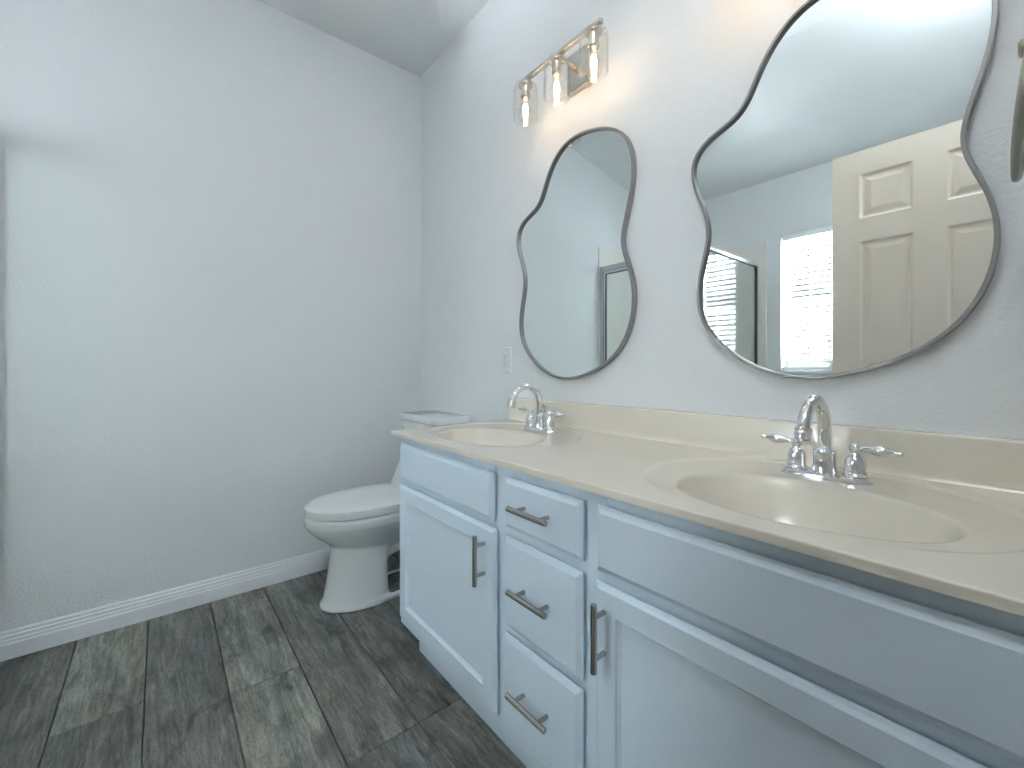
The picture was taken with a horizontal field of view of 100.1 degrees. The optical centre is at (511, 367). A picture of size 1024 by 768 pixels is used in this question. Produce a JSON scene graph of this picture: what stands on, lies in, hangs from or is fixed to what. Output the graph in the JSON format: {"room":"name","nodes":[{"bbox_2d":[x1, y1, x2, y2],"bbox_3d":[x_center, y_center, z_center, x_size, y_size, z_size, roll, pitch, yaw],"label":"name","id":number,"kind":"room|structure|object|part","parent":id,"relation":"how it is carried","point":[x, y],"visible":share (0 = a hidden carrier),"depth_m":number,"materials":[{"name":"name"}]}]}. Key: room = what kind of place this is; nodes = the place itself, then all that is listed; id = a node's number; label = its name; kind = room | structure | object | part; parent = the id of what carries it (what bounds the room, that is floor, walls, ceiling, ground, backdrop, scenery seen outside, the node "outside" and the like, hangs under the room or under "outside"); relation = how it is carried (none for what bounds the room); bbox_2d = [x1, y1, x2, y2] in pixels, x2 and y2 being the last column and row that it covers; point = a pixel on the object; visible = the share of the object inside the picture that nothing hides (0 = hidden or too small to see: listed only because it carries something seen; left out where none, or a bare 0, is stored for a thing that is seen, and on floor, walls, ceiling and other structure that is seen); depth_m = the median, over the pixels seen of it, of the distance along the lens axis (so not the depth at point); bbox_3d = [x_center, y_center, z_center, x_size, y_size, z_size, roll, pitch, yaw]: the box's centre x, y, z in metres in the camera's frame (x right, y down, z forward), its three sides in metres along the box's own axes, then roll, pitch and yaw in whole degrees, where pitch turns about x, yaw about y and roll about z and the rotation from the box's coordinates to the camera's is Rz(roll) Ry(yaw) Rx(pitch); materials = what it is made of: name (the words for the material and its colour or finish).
{"room":"bathroom","nodes":[
{"label":"bathroom","id":0,"kind":"room"},
{"bbox_2d":[0,0,419,631],"bbox_3d":[-1.574,-0.396,1.762,2.814,2.942,0.120,0,0,-39],"label":"wall","id":1,"kind":"structure","parent":0,"point":[210,209],"depth_m":1.83,"materials":[{"name":"white paint"}]},
{"bbox_2d":[0,548,329,661],"bbox_3d":[-1.171,0.976,2.007,1.641,0.098,0.014,0,0,-39],"label":"baseboard","id":2,"kind":"structure","parent":1,"relation":"attached to","point":[17,642],"depth_m":1.75,"materials":[{"name":"white paint"}]},
{"bbox_2d":[0,550,526,767],"bbox_3d":[-0.746,1.055,0.754,2.574,0.060,2.490,0,0,-39],"label":"floor","id":3,"kind":"structure","parent":0,"point":[264,677],"depth_m":1.34,"materials":[{"name":"grey wood"}]},
{"bbox_2d":[303,410,469,613],"bbox_3d":[-0.589,0.628,2.005,0.708,0.793,0.386,0,0,-39],"label":"toilet","id":4,"kind":"object","parent":3,"relation":"on","point":[360,526],"visible":0.61,"depth_m":1.83,"materials":[{"name":"white ceramic"}]},
{"bbox_3d":[-0.596,0.823,1.999,0.691,0.405,0.366,0,0,-39],"label":"bowl","id":5,"kind":"part","parent":4,"relation":"part of","materials":[{"name":"white ceramic"}]},
{"bbox_3d":[-0.677,0.616,1.932,0.473,0.021,0.363,0,0,-39],"label":"seat","id":6,"kind":"part","parent":4,"relation":"part of","materials":[{"name":"white plastic"}]},
{"bbox_3d":[-0.677,0.592,1.933,0.477,0.026,0.364,0,0,-39],"label":"seat lid","id":7,"kind":"part","parent":4,"relation":"part of","materials":[{"name":"white plastic"}]},
{"bbox_3d":[-0.428,0.446,2.137,0.283,0.355,0.372,0,0,-39],"label":"tank","id":8,"kind":"part","parent":4,"relation":"part of","materials":[{"name":"white ceramic"}]},
{"bbox_3d":[-0.397,0.249,2.163,0.210,0.035,0.386,0,0,-39],"label":"tank lid","id":9,"kind":"part","parent":4,"relation":"part of","materials":[{"name":"white ceramic"}]},
{"bbox_2d":[400,438,1023,767],"bbox_3d":[0.262,0.630,1.089,0.586,0.789,1.480,0,0,-39],"label":"vanity cabinet","id":10,"kind":"object","parent":3,"relation":"on","point":[585,629],"visible":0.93,"depth_m":0.70,"materials":[{"name":"blue paint"}]},
{"bbox_3d":[-0.210,0.630,1.274,0.018,0.458,0.547,0,0,-39],"label":"door","id":11,"kind":"part","parent":10,"relation":"part of","materials":[{"name":"blue paint"}]},
{"bbox_3d":[-0.084,0.483,1.077,0.036,0.125,0.012,0,0,-39],"label":"pull handle","id":12,"kind":"part","parent":10,"relation":"part of","materials":[{"name":"silver metal"}]},
{"bbox_3d":[0.037,0.742,0.931,0.036,0.012,0.125,0,0,-39],"label":"pull handle","id":13,"kind":"part","parent":10,"relation":"part of","materials":[{"name":"silver metal"}]},
{"bbox_3d":[0.037,0.507,0.929,0.036,0.012,0.125,0,0,-39],"label":"pull handle","id":14,"kind":"part","parent":10,"relation":"part of","materials":[{"name":"silver metal"}]},
{"bbox_3d":[0.038,0.318,0.929,0.036,0.012,0.125,0,0,-39],"label":"pull handle","id":15,"kind":"part","parent":10,"relation":"part of","materials":[{"name":"silver metal"}]},
{"bbox_3d":[0.062,0.746,0.943,0.018,0.218,0.246,0,0,-39],"label":"drawer","id":16,"kind":"part","parent":10,"relation":"part of","materials":[{"name":"blue paint"}]},
{"bbox_3d":[0.063,0.511,0.941,0.018,0.215,0.245,0,0,-39],"label":"drawer","id":17,"kind":"part","parent":10,"relation":"part of","materials":[{"name":"blue paint"}]},
{"bbox_3d":[0.064,0.322,0.941,0.018,0.120,0.245,0,0,-39],"label":"drawer","id":18,"kind":"part","parent":10,"relation":"part of","materials":[{"name":"blue paint"}]},
{"bbox_3d":[0.157,0.491,0.784,0.036,0.125,0.012,0,0,-39],"label":"pull handle","id":19,"kind":"part","parent":10,"relation":"part of","materials":[{"name":"silver metal"}]},
{"bbox_2d":[390,398,1023,616],"bbox_3d":[0.266,0.236,1.108,0.559,0.218,1.510,0,0,-39],"label":"countertop","id":20,"kind":"structure","parent":10,"relation":"on","point":[945,516],"depth_m":0.83,"materials":[{"name":"stone"}]},
{"bbox_2d":[507,383,564,432],"bbox_3d":[0.082,0.140,1.561,0.196,0.174,0.200,0,0,0],"label":"faucet","id":21,"kind":"object","parent":20,"relation":"on","point":[538,422],"visible":1,"depth_m":1.53,"materials":[{"name":"silver metal"}]},
{"bbox_3d":[0.052,0.160,1.625,0.022,0.025,0.084,0,0,-35],"label":"lever","id":22,"kind":"part","parent":21,"relation":"part of","materials":[{"name":"silver metal"}]},
{"bbox_3d":[0.056,0.134,1.523,0.165,0.161,0.047,0,0,-39],"label":"spout","id":23,"kind":"part","parent":21,"relation":"part of","materials":[{"name":"silver metal"}]},
{"bbox_3d":[0.070,0.192,1.599,0.043,0.044,0.043,0,0,-39],"label":"handle","id":24,"kind":"part","parent":21,"relation":"part of","materials":[{"name":"silver metal"}]},
{"bbox_3d":[0.102,0.221,1.560,0.057,0.014,0.160,0,0,-39],"label":"plate","id":25,"kind":"part","parent":21,"relation":"part of","materials":[{"name":"silver metal"}]},
{"bbox_3d":[0.134,0.192,1.521,0.043,0.044,0.043,0,0,-39],"label":"handle","id":26,"kind":"part","parent":21,"relation":"part of","materials":[{"name":"silver metal"}]},
{"bbox_3d":[0.153,0.160,1.496,0.022,0.024,0.084,0,0,-36],"label":"lever","id":27,"kind":"part","parent":21,"relation":"part of","materials":[{"name":"silver metal"}]},
{"bbox_2d":[761,395,903,485],"bbox_3d":[0.631,0.140,0.892,0.196,0.174,0.200,0,0,0],"label":"faucet","id":28,"kind":"object","parent":20,"relation":"on","point":[824,466],"visible":1,"depth_m":0.87,"materials":[{"name":"silver metal"}]},
{"bbox_3d":[0.601,0.160,0.957,0.022,0.025,0.084,0,0,-35],"label":"lever","id":29,"kind":"part","parent":28,"relation":"part of","materials":[{"name":"silver metal"}]},
{"bbox_3d":[0.619,0.192,0.931,0.043,0.044,0.043,0,0,-39],"label":"handle","id":30,"kind":"part","parent":28,"relation":"part of","materials":[{"name":"silver metal"}]},
{"bbox_3d":[0.605,0.134,0.854,0.165,0.161,0.047,0,0,-39],"label":"spout","id":31,"kind":"part","parent":28,"relation":"part of","materials":[{"name":"silver metal"}]},
{"bbox_3d":[0.651,0.221,0.892,0.057,0.014,0.160,0,0,-39],"label":"plate","id":32,"kind":"part","parent":28,"relation":"part of","materials":[{"name":"silver metal"}]},
{"bbox_3d":[0.683,0.192,0.853,0.043,0.044,0.043,0,0,-39],"label":"handle","id":33,"kind":"part","parent":28,"relation":"part of","materials":[{"name":"silver metal"}]},
{"bbox_3d":[0.702,0.160,0.827,0.022,0.024,0.084,0,0,-36],"label":"lever","id":34,"kind":"part","parent":28,"relation":"part of","materials":[{"name":"silver metal"}]},
{"bbox_3d":[0.336,0.632,0.609,0.018,0.454,0.547,0,0,-39],"label":"door","id":35,"kind":"part","parent":10,"relation":"part of","materials":[{"name":"blue paint"}]},
{"bbox_2d":[258,0,488,76],"bbox_3d":[-0.784,-1.692,0.800,2.814,0.449,2.610,0,0,-39],"label":"ceiling","id":36,"kind":"structure","parent":0,"point":[409,35],"depth_m":2.13,"materials":[{"name":"white paint"}]},
{"bbox_2d":[420,0,1023,439],"bbox_3d":[0.295,-0.396,1.609,0.120,2.942,2.490,0,0,-39],"label":"wall","id":37,"kind":"structure","parent":0,"point":[674,72],"depth_m":1.35,"materials":[{"name":"white paint"}]},
{"bbox_2d":[501,347,510,372],"bbox_3d":[-0.029,-0.035,1.902,0.008,0.115,0.072,0,0,-39],"label":"wall outlet","id":38,"kind":"object","parent":37,"relation":"attached to","point":[505,351],"visible":1,"depth_m":1.89,"materials":[{"name":"white plastic"}]},
{"bbox_2d":[502,353,506,367],"bbox_3d":[-0.031,-0.035,1.901,0.003,0.066,0.033,0,0,-39],"label":"receptacle","id":39,"kind":"object","parent":38,"relation":"attached to","point":[504,355],"depth_m":1.90,"materials":[{"name":"white plastic"}]},
{"bbox_2d":[513,17,607,121],"bbox_3d":[0.187,-1.034,1.507,0.174,0.231,0.418,0,0,-39],"label":"vanity light","id":40,"kind":"object","parent":37,"relation":"attached to","point":[581,64],"visible":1,"depth_m":1.51,"materials":[{"name":"silver metal"}]},
{"bbox_2d":[518,80,532,100],"bbox_3d":[0.051,-1.042,1.607,0.055,0.065,0.055,0,0,-39],"label":"socket","id":41,"kind":"object","parent":40,"relation":"attached to","point":[525,86],"depth_m":1.59,"materials":[{"name":"silver metal"}]},
{"bbox_3d":[0.051,-1.001,1.607,0.091,0.138,0.091,0,0,-39],"label":"lamp shade","id":42,"kind":"part","parent":40,"relation":"part of","materials":[{"name":"clear glass"}]},
{"bbox_2d":[549,54,564,78],"bbox_3d":[0.155,-1.042,1.480,0.055,0.065,0.055,0,0,-39],"label":"socket","id":43,"kind":"object","parent":40,"relation":"attached to","point":[556,61],"depth_m":1.47,"materials":[{"name":"silver metal"}]},
{"bbox_3d":[0.199,-1.080,1.517,0.102,0.028,0.028,0,0,-39],"label":"arm","id":44,"kind":"part","parent":40,"relation":"part of","materials":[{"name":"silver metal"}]},
{"bbox_2d":[585,25,602,51],"bbox_3d":[0.258,-1.042,1.354,0.055,0.065,0.055,0,0,-39],"label":"socket","id":45,"kind":"object","parent":40,"relation":"attached to","point":[593,33],"depth_m":1.34,"materials":[{"name":"silver metal"}]},
{"bbox_2d":[517,127,636,378],"bbox_3d":[0.211,-0.404,1.598,0.021,0.892,0.582,0,0,-39],"label":"mirror","id":46,"kind":"object","parent":37,"relation":"attached to","point":[578,308],"visible":1,"depth_m":1.55,"materials":[{"name":"silver metal"}]},
{"bbox_2d":[508,398,1023,493],"bbox_3d":[0.469,0.177,1.275,0.032,0.098,1.510,0,0,-39],"label":"backsplash","id":47,"kind":"structure","parent":37,"relation":"attached to","point":[992,463],"depth_m":0.96,"materials":[{"name":"stone"}]},
{"bbox_2d":[691,0,1000,378],"bbox_3d":[0.701,-0.420,1.001,0.021,0.892,0.582,0,0,-39],"label":"mirror","id":48,"kind":"object","parent":37,"relation":"attached to","point":[850,229],"visible":1,"depth_m":0.94,"materials":[{"name":"silver metal"}]},
{"bbox_3d":[-0.040,-0.396,-0.200,2.694,2.942,0.120,0,0,-39],"label":"wall","id":49,"kind":"structure","parent":0,"visible":0},
{"bbox_2d":[1009,39,1023,181],"bbox_3d":[0.748,-0.376,0.585,0.179,0.212,0.091,0,0,-39],"label":"towel ring","id":50,"kind":"object","parent":49,"relation":"attached to","point":[1016,160],"visible":1,"depth_m":0.57,"materials":[{"name":"silver metal"}]},
{"bbox_3d":[0.748,-0.455,0.585,0.025,0.025,0.074,0,0,-39],"label":"post","id":51,"kind":"part","parent":50,"relation":"part of","materials":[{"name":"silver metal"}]}
]}

